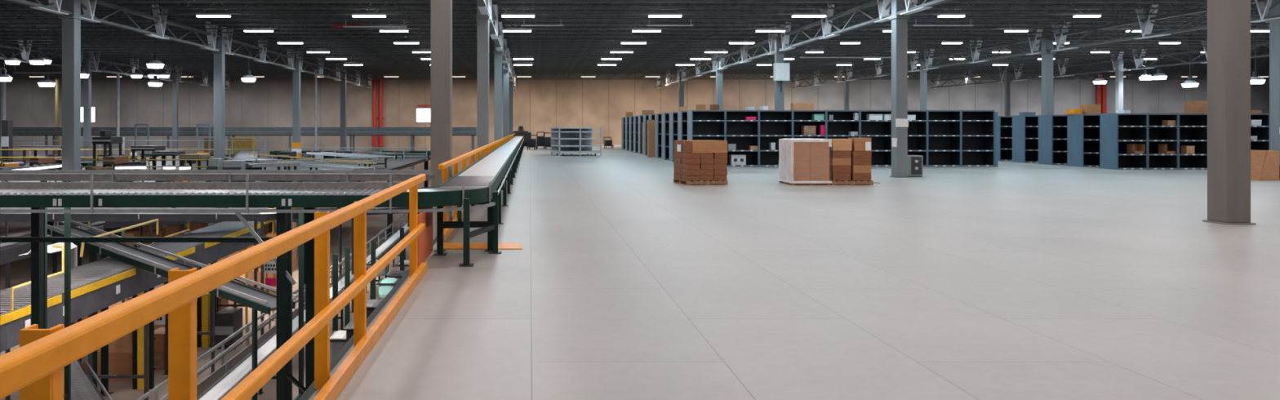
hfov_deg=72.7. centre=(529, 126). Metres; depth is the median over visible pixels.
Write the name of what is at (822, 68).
joist
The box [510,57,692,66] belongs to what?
joist
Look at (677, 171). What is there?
carton
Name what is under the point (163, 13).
joist
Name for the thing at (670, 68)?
joist
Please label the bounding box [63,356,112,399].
conveyor
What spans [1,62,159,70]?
joist
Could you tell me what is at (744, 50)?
girder
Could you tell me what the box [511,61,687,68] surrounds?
joist
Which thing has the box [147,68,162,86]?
light
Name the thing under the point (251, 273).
carton
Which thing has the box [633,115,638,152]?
shelving unit
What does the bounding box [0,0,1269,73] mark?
ceiling
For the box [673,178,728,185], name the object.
wooden pallet
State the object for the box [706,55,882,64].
joist
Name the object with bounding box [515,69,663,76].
joist
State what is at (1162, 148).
carton
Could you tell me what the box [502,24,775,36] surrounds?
joist
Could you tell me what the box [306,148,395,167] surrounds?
conveyor
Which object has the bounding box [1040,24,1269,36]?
joist
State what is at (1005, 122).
shelving unit
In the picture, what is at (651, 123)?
carton
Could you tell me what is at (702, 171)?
carton
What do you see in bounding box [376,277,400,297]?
storage tote
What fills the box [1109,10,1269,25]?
joist
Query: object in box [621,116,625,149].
shelving unit
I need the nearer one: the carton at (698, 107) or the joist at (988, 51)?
the carton at (698, 107)
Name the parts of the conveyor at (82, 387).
frame, guide rail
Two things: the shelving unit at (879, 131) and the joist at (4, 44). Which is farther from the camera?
the joist at (4, 44)
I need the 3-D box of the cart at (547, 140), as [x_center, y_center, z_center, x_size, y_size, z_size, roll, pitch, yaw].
[1.318,1.008,61.035,0.600,1.176,0.790,0,0,-10]
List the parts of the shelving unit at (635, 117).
panel, panel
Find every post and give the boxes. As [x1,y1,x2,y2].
[132,287,155,390]
[167,280,168,373]
[197,262,215,347]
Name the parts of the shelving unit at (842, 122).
panel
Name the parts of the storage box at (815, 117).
lid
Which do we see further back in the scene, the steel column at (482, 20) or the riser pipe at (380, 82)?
the riser pipe at (380, 82)
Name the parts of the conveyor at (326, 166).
frame, frame, guide rail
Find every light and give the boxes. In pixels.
[0,29,12,81]
[4,34,20,64]
[28,75,44,77]
[29,33,44,64]
[37,22,55,86]
[39,52,51,63]
[80,33,88,78]
[106,75,122,77]
[115,164,146,182]
[130,54,142,78]
[146,29,164,68]
[147,52,159,78]
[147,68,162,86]
[159,69,168,77]
[163,164,175,182]
[178,164,191,182]
[195,13,231,17]
[241,33,256,81]
[243,26,273,31]
[276,40,303,44]
[306,50,329,53]
[325,57,346,59]
[343,63,363,65]
[351,10,386,17]
[378,27,408,31]
[383,75,399,77]
[393,40,419,44]
[412,50,430,53]
[420,57,430,59]
[452,75,465,77]
[501,10,534,17]
[502,26,531,31]
[512,57,533,59]
[513,62,532,65]
[516,75,531,77]
[581,75,595,77]
[597,63,616,65]
[600,57,622,59]
[610,48,633,53]
[621,40,646,44]
[631,26,661,31]
[644,75,660,77]
[648,13,682,17]
[675,62,694,65]
[689,57,711,59]
[704,50,728,53]
[728,40,755,44]
[755,26,785,31]
[756,63,771,65]
[784,57,794,59]
[791,10,826,17]
[804,50,823,53]
[836,63,851,65]
[840,40,860,44]
[863,57,880,59]
[882,28,891,31]
[907,48,915,53]
[937,10,965,17]
[941,40,962,44]
[949,56,965,59]
[991,50,1011,53]
[992,62,1008,65]
[1004,28,1028,31]
[1053,40,1069,44]
[1072,13,1102,17]
[1090,50,1110,53]
[1093,49,1106,84]
[1124,28,1141,31]
[1138,70,1152,79]
[1143,57,1157,59]
[1151,44,1167,79]
[1158,40,1181,44]
[1181,33,1198,87]
[1250,25,1265,84]
[1250,26,1269,31]
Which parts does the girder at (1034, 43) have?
brace plate, brace plate, brace plate, brace plate, chord plate, brace plate, brace plate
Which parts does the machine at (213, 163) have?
access panel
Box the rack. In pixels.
[551,127,601,155]
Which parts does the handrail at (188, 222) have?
rail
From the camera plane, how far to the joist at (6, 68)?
69.35 m
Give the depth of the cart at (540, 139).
62.81 m
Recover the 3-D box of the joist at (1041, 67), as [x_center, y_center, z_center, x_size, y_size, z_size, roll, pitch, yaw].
[43.100,-4.525,69.400,12.619,0.585,0.100,0,0,0]
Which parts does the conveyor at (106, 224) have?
leg, leg, frame, frame, guide rail, leg, leg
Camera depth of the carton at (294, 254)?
36.51 m
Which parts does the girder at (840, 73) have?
brace plate, brace plate, brace plate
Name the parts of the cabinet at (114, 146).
access panel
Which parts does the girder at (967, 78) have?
brace plate, brace plate, brace plate, brace plate, brace plate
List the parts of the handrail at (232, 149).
post, rail, rail, post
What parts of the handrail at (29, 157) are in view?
rail, rail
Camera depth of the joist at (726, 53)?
56.55 m
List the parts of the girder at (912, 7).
brace plate, brace plate, chord plate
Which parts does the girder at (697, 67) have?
brace plate, brace plate, brace plate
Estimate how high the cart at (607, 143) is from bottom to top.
0.826 m
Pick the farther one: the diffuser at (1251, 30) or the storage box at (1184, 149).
the diffuser at (1251, 30)
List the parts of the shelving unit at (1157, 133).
panel, shelf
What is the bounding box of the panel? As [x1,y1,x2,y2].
[417,206,432,266]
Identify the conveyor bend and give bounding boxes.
[394,182,502,266]
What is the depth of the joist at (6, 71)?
74.15 m
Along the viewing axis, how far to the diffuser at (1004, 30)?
36.81 m
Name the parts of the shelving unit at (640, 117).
panel, panel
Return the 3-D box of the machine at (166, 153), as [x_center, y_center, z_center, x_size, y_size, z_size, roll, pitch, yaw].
[-16.201,1.520,38.585,1.002,0.860,1.230,0,0,0]
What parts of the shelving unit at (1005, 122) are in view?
panel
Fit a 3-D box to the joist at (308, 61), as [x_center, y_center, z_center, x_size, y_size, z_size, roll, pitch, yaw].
[-20.875,-4.525,63.000,12.869,0.585,0.100,0,0,0]
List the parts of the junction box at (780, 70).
door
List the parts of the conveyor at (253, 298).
leg, leg, guide rail, frame, frame, guide rail, leg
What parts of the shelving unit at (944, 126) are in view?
panel, shelf, shelf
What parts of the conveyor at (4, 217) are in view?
frame, guide rail, guide rail, leg, leg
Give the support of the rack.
on the floor at (1010, 280)
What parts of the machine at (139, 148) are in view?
access panel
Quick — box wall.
[5,73,1269,187]
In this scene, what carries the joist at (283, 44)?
attached to the ceiling
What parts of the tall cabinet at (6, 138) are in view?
access panel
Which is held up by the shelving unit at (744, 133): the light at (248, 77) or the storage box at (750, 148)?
the storage box at (750, 148)
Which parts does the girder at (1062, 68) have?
brace plate, brace plate, brace plate, brace plate, brace plate, brace plate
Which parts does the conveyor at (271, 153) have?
frame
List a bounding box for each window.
[80,106,96,122]
[415,107,430,122]
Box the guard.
[136,226,391,399]
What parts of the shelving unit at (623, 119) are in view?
panel, panel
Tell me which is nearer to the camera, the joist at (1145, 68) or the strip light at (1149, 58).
the strip light at (1149, 58)
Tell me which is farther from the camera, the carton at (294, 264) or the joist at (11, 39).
the joist at (11, 39)
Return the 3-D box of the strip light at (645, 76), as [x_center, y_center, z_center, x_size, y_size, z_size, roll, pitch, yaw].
[10.319,-4.285,72.400,1.240,0.230,0.220,0,0,0]
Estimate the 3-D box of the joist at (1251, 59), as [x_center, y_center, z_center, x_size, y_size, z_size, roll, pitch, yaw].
[55.800,-4.525,61.400,12.819,0.585,0.100,0,0,0]
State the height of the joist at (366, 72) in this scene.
0.585 m
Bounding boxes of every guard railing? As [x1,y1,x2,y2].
[0,173,426,399]
[438,137,504,242]
[502,133,515,144]
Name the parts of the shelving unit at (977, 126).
panel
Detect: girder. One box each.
[0,38,88,70]
[4,0,72,15]
[80,0,222,51]
[88,52,174,80]
[174,66,232,88]
[221,26,297,70]
[295,52,342,80]
[341,66,372,88]
[476,0,489,15]
[488,0,502,51]
[502,26,509,70]
[508,52,513,80]
[512,66,515,88]
[655,66,681,88]
[680,53,718,80]
[716,26,777,70]
[777,0,894,51]
[791,66,845,88]
[843,52,921,80]
[896,0,951,15]
[920,26,1044,70]
[930,66,1013,88]
[1008,52,1130,80]
[1044,0,1279,51]
[1125,40,1269,70]
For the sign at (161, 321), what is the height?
1.613 m
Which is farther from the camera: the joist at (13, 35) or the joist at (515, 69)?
the joist at (515, 69)
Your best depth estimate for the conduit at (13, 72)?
57.96 m
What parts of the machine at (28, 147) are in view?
access panel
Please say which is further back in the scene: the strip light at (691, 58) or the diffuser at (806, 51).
the strip light at (691, 58)
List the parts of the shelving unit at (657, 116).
panel, panel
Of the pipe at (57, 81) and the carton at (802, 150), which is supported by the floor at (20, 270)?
the pipe at (57, 81)
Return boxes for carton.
[71,315,88,322]
[82,362,88,373]
[97,301,121,313]
[97,332,132,352]
[97,352,132,381]
[124,226,139,231]
[124,231,139,246]
[142,225,163,231]
[142,229,164,244]
[154,324,162,330]
[154,327,164,351]
[154,351,164,369]
[165,224,184,235]
[186,222,208,232]
[217,252,235,262]
[217,296,228,311]
[236,269,253,282]
[252,283,268,292]
[253,267,267,283]
[263,220,268,234]
[266,231,276,236]
[267,273,276,283]
[268,283,276,295]
[292,222,297,229]
[292,250,296,262]
[292,259,296,271]
[625,111,632,116]
[641,110,653,115]
[641,123,643,154]
[647,120,654,157]
[673,151,680,157]
[673,157,680,163]
[673,162,679,168]
[673,173,680,179]
[674,140,680,152]
[674,168,679,173]
[679,106,687,111]
[680,140,692,152]
[680,152,700,158]
[680,157,700,164]
[680,163,700,169]
[680,168,700,175]
[680,173,700,180]
[692,140,727,152]
[695,104,705,110]
[700,152,713,158]
[700,158,714,164]
[700,164,713,169]
[700,168,713,174]
[700,174,713,180]
[710,104,719,110]
[712,168,727,174]
[713,152,727,158]
[713,164,726,168]
[713,174,726,180]
[714,158,727,164]
[790,102,813,110]
[793,142,810,160]
[793,160,810,180]
[810,142,829,160]
[810,160,829,180]
[828,138,852,151]
[829,150,851,157]
[829,157,851,164]
[829,164,851,173]
[829,172,850,180]
[848,137,871,151]
[849,157,871,164]
[850,164,871,173]
[850,173,871,180]
[851,150,871,157]
[1065,108,1082,114]
[1080,104,1101,114]
[1126,143,1145,154]
[1157,143,1175,154]
[1184,101,1207,113]
[1250,110,1261,113]
[1250,150,1279,180]
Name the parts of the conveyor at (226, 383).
frame, leg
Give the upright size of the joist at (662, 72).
0.585 m
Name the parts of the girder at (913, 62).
brace plate, brace plate, brace plate, brace plate, brace plate, brace plate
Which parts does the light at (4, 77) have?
stem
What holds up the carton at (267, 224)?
on the floor at (20, 270)
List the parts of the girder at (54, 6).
chord plate, brace plate, brace plate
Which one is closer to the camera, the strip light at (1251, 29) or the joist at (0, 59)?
the strip light at (1251, 29)
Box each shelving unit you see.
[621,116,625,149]
[625,116,629,151]
[629,115,633,151]
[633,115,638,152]
[638,115,643,154]
[643,115,648,155]
[648,114,654,119]
[654,113,661,158]
[661,112,669,159]
[669,111,677,161]
[677,111,687,140]
[687,110,725,140]
[725,110,759,166]
[759,110,792,166]
[792,110,826,138]
[826,110,860,138]
[860,110,891,166]
[907,110,927,166]
[927,110,960,166]
[960,110,995,166]
[998,115,1012,160]
[1012,115,1038,163]
[1038,115,1066,164]
[1066,114,1099,167]
[1099,113,1147,169]
[1147,113,1178,169]
[1178,113,1207,169]
[1250,113,1269,150]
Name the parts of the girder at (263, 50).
brace plate, brace plate, brace plate, brace plate, brace plate, brace plate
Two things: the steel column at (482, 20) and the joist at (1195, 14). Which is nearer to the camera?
the steel column at (482, 20)
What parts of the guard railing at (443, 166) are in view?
post, post, post, post, rail, post, post, post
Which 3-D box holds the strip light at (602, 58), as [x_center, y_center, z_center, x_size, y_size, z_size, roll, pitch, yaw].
[4.949,-4.185,52.200,1.240,0.230,0.220,0,0,0]
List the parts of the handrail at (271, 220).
post, rail, post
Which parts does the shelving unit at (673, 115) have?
panel, panel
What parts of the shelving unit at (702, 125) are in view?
panel, panel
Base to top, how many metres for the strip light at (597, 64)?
0.230 m
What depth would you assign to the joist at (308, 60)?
61.35 m
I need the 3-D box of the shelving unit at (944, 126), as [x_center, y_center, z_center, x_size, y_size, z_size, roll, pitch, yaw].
[16.573,0.465,34.848,1.347,2.270,0.904,0,0,0]
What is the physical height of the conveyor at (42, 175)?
5.455 m
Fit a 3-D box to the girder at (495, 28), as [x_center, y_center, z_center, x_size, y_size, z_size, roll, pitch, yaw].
[-1.380,-4.091,33.584,0.260,1.242,13.009,0,0,0]
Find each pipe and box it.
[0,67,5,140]
[55,79,59,154]
[116,74,119,136]
[315,69,316,208]
[371,74,377,146]
[377,74,384,146]
[1096,74,1101,104]
[1101,74,1106,113]
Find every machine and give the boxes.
[0,162,24,166]
[0,166,21,168]
[20,145,62,164]
[29,156,55,166]
[40,167,62,169]
[44,154,61,159]
[80,162,93,169]
[86,166,114,169]
[92,129,122,166]
[97,154,117,162]
[102,155,128,169]
[121,160,146,169]
[130,145,165,168]
[130,151,137,159]
[140,153,159,159]
[151,150,185,169]
[178,153,210,169]
[197,152,213,155]
[204,137,213,152]
[224,181,254,182]
[225,154,235,160]
[230,137,254,154]
[277,151,296,169]
[323,151,334,158]
[332,151,344,158]
[351,151,365,153]
[368,151,382,155]
[385,151,403,159]
[392,151,409,158]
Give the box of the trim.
[297,217,453,399]
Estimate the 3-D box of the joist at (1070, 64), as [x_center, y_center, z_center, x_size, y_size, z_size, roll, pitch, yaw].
[43.100,-4.525,66.200,12.619,0.585,0.100,0,0,0]
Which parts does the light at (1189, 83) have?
stem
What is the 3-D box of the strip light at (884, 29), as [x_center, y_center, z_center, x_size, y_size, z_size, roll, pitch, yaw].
[15.635,-4.185,36.900,0.942,0.230,0.220,0,0,0]
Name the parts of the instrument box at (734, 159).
lid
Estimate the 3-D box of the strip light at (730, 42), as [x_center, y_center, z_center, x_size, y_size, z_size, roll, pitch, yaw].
[10.390,-4.185,42.200,1.240,0.230,0.220,0,0,0]
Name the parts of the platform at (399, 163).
leg, leg, leg, leg, leg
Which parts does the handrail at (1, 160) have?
rail, rail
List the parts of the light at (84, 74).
stem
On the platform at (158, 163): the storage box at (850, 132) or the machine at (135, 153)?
the machine at (135, 153)
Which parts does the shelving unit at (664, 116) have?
panel, panel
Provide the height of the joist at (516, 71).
0.585 m
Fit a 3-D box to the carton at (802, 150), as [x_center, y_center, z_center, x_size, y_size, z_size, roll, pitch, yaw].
[7.400,0.647,23.735,0.516,0.551,0.520,0,0,0]
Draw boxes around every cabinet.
[0,120,13,162]
[111,137,124,155]
[196,297,197,341]
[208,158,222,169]
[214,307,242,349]
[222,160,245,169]
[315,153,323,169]
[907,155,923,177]
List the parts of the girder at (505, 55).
brace plate, brace plate, brace plate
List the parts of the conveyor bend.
drive motor, frame, leg, frame, conduit rail, leg, leg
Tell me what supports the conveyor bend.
on the floor at (1010, 280)
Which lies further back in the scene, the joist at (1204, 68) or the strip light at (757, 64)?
the joist at (1204, 68)
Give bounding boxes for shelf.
[551,127,601,128]
[551,130,601,132]
[551,137,601,139]
[551,144,601,146]
[551,150,601,153]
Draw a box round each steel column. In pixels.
[58,0,84,268]
[83,58,93,159]
[171,72,179,149]
[212,37,226,224]
[291,58,302,226]
[339,72,346,150]
[430,0,452,240]
[475,3,490,159]
[493,42,502,141]
[502,63,509,137]
[508,76,513,135]
[677,72,684,111]
[715,58,724,110]
[773,37,786,110]
[843,73,849,110]
[888,0,910,177]
[918,59,928,110]
[1003,72,1011,115]
[1039,37,1055,115]
[1113,58,1124,113]
[1202,0,1255,224]
[1265,0,1279,164]
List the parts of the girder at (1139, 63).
brace plate, brace plate, brace plate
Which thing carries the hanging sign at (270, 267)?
attached to the conveyor at (98, 285)
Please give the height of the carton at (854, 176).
0.208 m
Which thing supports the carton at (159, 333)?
on the carton
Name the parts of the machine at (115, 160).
access panel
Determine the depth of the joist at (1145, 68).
71.00 m
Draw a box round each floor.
[0,205,453,399]
[308,144,1279,399]
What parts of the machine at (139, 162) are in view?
motor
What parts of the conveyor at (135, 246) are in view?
frame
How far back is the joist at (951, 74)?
77.35 m
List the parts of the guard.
post, post, post, post, panel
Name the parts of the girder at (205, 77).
brace plate, brace plate, brace plate, brace plate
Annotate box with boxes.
[727,143,736,150]
[728,154,746,164]
[745,106,755,110]
[748,146,757,150]
[760,106,768,110]
[768,142,775,150]
[773,62,789,91]
[800,125,816,134]
[811,114,824,119]
[819,124,825,134]
[827,115,833,119]
[848,131,857,134]
[853,112,858,119]
[866,114,882,119]
[882,114,891,119]
[907,115,915,119]
[1019,111,1035,115]
[1116,110,1130,113]
[1161,120,1175,125]
[1180,146,1195,154]
[1250,120,1262,125]
[1250,135,1257,139]
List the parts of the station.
motor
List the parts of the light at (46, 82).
stem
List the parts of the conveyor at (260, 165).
frame, frame, guide rail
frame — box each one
[134,124,149,153]
[195,124,210,152]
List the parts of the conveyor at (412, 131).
leg, leg, leg, leg, guide rail, leg, leg, leg, leg, leg, leg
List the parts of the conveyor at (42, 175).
leg, leg, guide rail, frame, leg, leg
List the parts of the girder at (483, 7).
chord plate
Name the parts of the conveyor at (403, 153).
rail, rail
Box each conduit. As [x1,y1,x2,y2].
[13,71,62,73]
[333,22,363,27]
[342,20,406,27]
[521,18,563,26]
[646,18,693,26]
[800,56,891,57]
[912,18,973,26]
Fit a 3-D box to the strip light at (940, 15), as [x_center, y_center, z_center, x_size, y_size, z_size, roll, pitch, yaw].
[15.648,-4.185,31.950,0.942,0.230,0.220,0,0,0]
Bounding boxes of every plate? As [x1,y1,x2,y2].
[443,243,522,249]
[895,118,908,127]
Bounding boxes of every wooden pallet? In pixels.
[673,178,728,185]
[779,180,831,185]
[831,180,873,185]
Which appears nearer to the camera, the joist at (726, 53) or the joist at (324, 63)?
the joist at (726, 53)
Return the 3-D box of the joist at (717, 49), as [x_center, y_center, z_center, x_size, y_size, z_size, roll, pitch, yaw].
[17.850,-4.525,53.400,12.519,0.585,0.100,0,0,0]
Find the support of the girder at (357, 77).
attached to the steel column at (343, 76)
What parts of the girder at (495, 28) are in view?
brace plate, chord plate, brace plate, chord plate, brace plate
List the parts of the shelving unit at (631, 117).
panel, panel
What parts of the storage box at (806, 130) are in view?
lid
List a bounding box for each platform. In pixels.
[0,154,128,163]
[0,154,315,226]
[113,155,430,302]
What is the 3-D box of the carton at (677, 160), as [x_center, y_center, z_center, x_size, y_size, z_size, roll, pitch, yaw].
[4.331,0.945,24.292,0.373,0.150,0.540,0,0,-11]
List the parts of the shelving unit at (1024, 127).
panel, panel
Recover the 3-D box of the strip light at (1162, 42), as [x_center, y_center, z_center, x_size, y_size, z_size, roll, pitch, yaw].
[31.396,-4.185,42.200,0.942,0.230,0.220,0,0,0]
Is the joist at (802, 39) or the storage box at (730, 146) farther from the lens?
the joist at (802, 39)
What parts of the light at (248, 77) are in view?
stem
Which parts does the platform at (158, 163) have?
leg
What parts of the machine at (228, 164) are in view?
access panel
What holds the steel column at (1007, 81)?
on the floor at (1010, 280)
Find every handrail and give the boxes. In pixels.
[0,140,266,159]
[0,149,230,165]
[0,159,223,169]
[10,244,64,311]
[80,218,158,257]
[151,221,190,243]
[245,219,274,345]
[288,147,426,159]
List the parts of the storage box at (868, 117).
lid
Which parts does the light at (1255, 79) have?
stem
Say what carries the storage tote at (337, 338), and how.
on the floor at (20, 270)
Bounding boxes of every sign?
[154,315,164,324]
[263,221,276,273]
[265,273,275,285]
[417,104,430,106]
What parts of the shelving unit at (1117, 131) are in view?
panel, panel, shelf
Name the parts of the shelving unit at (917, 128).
panel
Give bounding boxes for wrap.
[291,142,301,156]
[777,137,831,182]
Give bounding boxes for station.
[512,125,531,146]
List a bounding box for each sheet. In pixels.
[19,242,77,255]
[676,144,680,151]
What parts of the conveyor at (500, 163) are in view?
leg, leg, frame, leg, leg, drive motor, leg, frame, leg, conduit rail, leg, leg, leg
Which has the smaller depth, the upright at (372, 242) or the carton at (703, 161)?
the upright at (372, 242)
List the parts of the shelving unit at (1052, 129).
panel, panel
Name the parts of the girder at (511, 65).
brace plate, brace plate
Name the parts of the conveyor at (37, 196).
leg, conduit rail, frame, frame, leg, leg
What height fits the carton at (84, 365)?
0.448 m
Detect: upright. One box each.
[88,249,97,386]
[100,235,113,395]
[332,253,337,332]
[344,247,350,327]
[370,240,375,299]
[400,227,404,271]
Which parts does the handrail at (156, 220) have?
post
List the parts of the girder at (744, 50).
brace plate, brace plate, brace plate, brace plate, brace plate, brace plate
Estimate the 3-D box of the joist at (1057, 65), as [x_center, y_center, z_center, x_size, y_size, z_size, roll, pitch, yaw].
[43.100,-4.525,67.800,12.619,0.585,0.100,0,0,0]
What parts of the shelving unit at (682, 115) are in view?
panel, panel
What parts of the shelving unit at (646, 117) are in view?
panel, panel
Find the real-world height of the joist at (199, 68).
0.585 m
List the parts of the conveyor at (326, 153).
frame, frame, guide rail, leg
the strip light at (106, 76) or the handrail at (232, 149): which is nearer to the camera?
the handrail at (232, 149)
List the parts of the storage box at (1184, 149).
lid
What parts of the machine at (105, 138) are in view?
access panel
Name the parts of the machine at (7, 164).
motor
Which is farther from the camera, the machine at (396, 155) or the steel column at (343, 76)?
the steel column at (343, 76)
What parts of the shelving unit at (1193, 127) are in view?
panel, shelf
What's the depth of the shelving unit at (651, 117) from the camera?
46.49 m
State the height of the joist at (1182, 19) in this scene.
0.585 m
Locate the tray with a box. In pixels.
[744,116,756,119]
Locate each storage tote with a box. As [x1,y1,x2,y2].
[329,330,346,361]
[342,320,353,342]
[366,259,389,299]
[366,299,382,318]
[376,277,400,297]
[386,270,407,278]
[395,260,408,271]
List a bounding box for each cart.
[526,134,537,149]
[537,131,545,148]
[543,132,551,149]
[603,137,613,148]
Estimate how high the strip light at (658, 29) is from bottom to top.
0.230 m
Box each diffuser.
[196,15,230,17]
[244,30,273,31]
[277,42,302,44]
[306,51,329,53]
[352,15,386,17]
[379,30,408,31]
[394,42,418,44]
[412,51,430,53]
[502,15,534,17]
[502,30,531,31]
[610,51,632,53]
[621,42,646,44]
[632,30,661,31]
[648,15,681,17]
[704,51,727,53]
[728,42,754,44]
[755,30,785,31]
[791,15,826,17]
[805,51,823,53]
[840,42,860,44]
[937,15,964,17]
[942,42,962,44]
[991,51,1010,53]
[1004,30,1027,31]
[1073,15,1101,17]
[1090,51,1109,53]
[1159,42,1180,44]
[1250,30,1269,31]
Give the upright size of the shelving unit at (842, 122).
2.270 m
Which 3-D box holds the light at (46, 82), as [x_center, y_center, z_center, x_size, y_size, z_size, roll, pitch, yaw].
[-22.481,-3.357,40.000,0.720,2.986,0.720,0,0,0]
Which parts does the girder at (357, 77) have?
brace plate, brace plate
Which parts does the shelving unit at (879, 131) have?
panel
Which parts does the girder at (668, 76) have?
brace plate, brace plate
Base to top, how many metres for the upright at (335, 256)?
4.080 m
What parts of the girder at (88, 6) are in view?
brace plate, chord plate, brace plate, chord plate, brace plate, brace plate, chord plate, brace plate, brace plate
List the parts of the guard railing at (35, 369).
post, post, post, rail, post, post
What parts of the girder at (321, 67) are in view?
brace plate, brace plate, brace plate, brace plate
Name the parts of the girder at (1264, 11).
brace plate, brace plate, chord plate, brace plate, brace plate, chord plate, brace plate, chord plate, brace plate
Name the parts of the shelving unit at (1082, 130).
panel, panel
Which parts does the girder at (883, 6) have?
brace plate, brace plate, chord plate, brace plate, brace plate, chord plate, brace plate, chord plate, brace plate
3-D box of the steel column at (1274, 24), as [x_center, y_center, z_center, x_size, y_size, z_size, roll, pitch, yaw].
[24.288,-1.275,27.825,0.480,5.750,0.640,0,0,0]
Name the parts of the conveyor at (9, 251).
leg, frame, guide rail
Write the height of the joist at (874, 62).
0.585 m
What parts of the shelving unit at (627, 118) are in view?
panel, panel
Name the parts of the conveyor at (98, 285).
label plate, leg, frame, label plate, leg, leg, leg, leg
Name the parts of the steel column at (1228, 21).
plate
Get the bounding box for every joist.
[0,0,48,3]
[0,0,121,9]
[0,0,148,15]
[0,5,166,20]
[0,10,182,25]
[0,15,197,29]
[0,20,211,33]
[0,24,223,36]
[0,28,235,40]
[0,31,245,43]
[0,38,30,48]
[0,41,46,52]
[0,44,62,53]
[0,46,62,56]
[0,48,89,58]
[0,51,102,60]
[0,53,115,62]
[0,56,125,64]
[0,57,136,66]
[0,58,146,67]
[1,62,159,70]
[4,61,146,68]
[5,68,31,74]
[6,68,45,75]
[6,71,62,77]
[9,70,55,76]
[10,63,175,71]
[11,73,81,79]
[13,35,256,46]
[22,65,183,72]
[30,38,263,48]
[35,68,190,74]
[45,68,199,75]
[47,41,272,52]
[56,70,206,76]
[81,44,282,53]
[82,46,289,56]
[90,48,297,58]
[91,71,211,77]
[91,71,213,78]
[91,74,213,79]
[103,51,288,60]
[115,53,310,62]
[116,0,477,3]
[127,55,315,64]
[136,0,477,9]
[137,57,321,66]
[148,0,493,15]
[148,58,326,67]
[162,61,328,68]
[165,5,477,20]
[170,62,335,70]
[175,63,342,71]
[182,10,477,25]
[186,65,334,72]
[193,66,349,74]
[198,15,477,29]
[199,68,355,75]
[207,70,354,76]
[210,20,499,33]
[223,25,490,36]
[225,71,355,77]
[225,71,365,78]
[227,73,368,79]
[235,29,493,40]
[247,33,493,43]
[256,35,493,46]
[265,38,493,48]
[274,41,493,52]
[283,44,493,53]
[289,46,493,56]
[297,48,493,58]
[306,52,493,60]
[310,53,493,62]
[316,56,502,64]
[321,57,502,66]
[330,58,502,67]
[333,62,502,68]
[339,64,502,70]
[344,64,502,71]
[346,66,492,72]
[352,68,502,74]
[355,68,502,75]
[359,70,502,76]
[363,71,502,77]
[366,71,502,78]
[370,74,502,79]
[493,0,836,15]
[497,5,822,20]
[497,10,808,25]
[497,15,795,29]
[498,0,844,9]
[499,0,859,3]
[499,20,786,33]
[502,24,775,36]
[503,31,756,43]
[503,35,750,46]
[505,29,760,40]
[506,38,742,48]
[506,41,732,52]
[506,44,728,53]
[506,46,722,56]
[509,48,716,58]
[509,51,708,60]
[510,53,706,62]
[510,55,700,64]
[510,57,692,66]
[511,58,691,67]
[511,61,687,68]
[511,62,679,70]
[513,64,678,71]
[514,65,676,72]
[514,66,671,74]
[514,68,670,75]
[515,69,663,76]
[515,71,662,78]
[515,71,663,77]
[515,74,657,79]
[662,71,803,78]
[662,73,796,79]
[670,68,821,75]
[670,71,808,77]
[671,70,811,76]
[675,66,826,74]
[686,64,838,71]
[688,61,857,68]
[688,62,846,70]
[690,65,835,72]
[693,58,866,67]
[701,57,871,66]
[706,53,891,62]
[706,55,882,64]
[716,48,918,58]
[722,46,930,56]
[724,51,891,60]
[728,44,943,53]
[737,41,954,52]
[742,38,970,48]
[750,35,986,46]
[759,31,1002,43]
[775,24,1040,36]
[786,20,1062,33]
[789,28,1016,40]
[797,15,1083,29]
[800,73,935,79]
[804,71,947,78]
[808,10,1109,25]
[813,71,955,77]
[821,5,1137,20]
[822,68,975,75]
[824,70,965,76]
[830,66,982,74]
[835,65,996,72]
[836,0,1166,15]
[844,63,1005,71]
[854,62,1017,70]
[858,0,1191,9]
[862,62,1031,68]
[870,58,1040,67]
[882,57,1057,66]
[907,53,1086,62]
[907,56,1070,64]
[916,0,1207,3]
[918,48,1122,58]
[919,51,1102,60]
[930,46,1141,56]
[941,74,1076,79]
[942,44,1160,53]
[947,71,1088,78]
[957,71,1097,77]
[959,41,1182,52]
[966,69,1112,76]
[972,38,1204,48]
[975,68,1127,75]
[986,35,1207,46]
[987,66,1138,74]
[996,65,1153,72]
[1004,31,1251,43]
[1008,63,1169,71]
[1023,62,1186,70]
[1026,28,1269,40]
[1033,61,1200,68]
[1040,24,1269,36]
[1055,58,1207,67]
[1059,57,1207,66]
[1062,20,1269,33]
[1074,55,1256,64]
[1080,74,1207,79]
[1088,15,1268,29]
[1088,53,1269,62]
[1093,71,1207,78]
[1103,71,1207,77]
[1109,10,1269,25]
[1109,51,1269,60]
[1123,48,1269,58]
[1123,69,1264,76]
[1130,68,1269,75]
[1136,5,1257,20]
[1141,46,1269,56]
[1147,67,1269,74]
[1160,44,1269,53]
[1161,66,1266,72]
[1166,0,1258,15]
[1173,63,1269,71]
[1182,41,1269,52]
[1191,62,1269,70]
[1204,38,1269,48]
[1205,0,1257,9]
[1250,35,1269,46]
[1250,57,1269,66]
[1250,58,1269,67]
[1250,62,1269,68]
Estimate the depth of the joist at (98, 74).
77.35 m
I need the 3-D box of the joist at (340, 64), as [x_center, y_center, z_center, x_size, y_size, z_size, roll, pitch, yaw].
[-7.915,-4.525,64.600,13.089,0.585,0.100,0,0,0]
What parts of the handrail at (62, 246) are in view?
post, rail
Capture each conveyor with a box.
[0,163,62,236]
[0,169,435,399]
[0,174,400,399]
[0,207,266,335]
[0,221,105,399]
[0,221,260,399]
[13,127,477,169]
[47,219,297,399]
[58,207,407,312]
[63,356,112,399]
[134,243,276,311]
[159,213,408,399]
[228,153,376,182]
[230,150,259,169]
[248,157,377,169]
[269,151,430,157]
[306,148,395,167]
[434,136,524,251]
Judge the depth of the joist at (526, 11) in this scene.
35.75 m
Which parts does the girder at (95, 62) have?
brace plate, brace plate, brace plate, brace plate, brace plate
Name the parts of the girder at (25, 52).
brace plate, brace plate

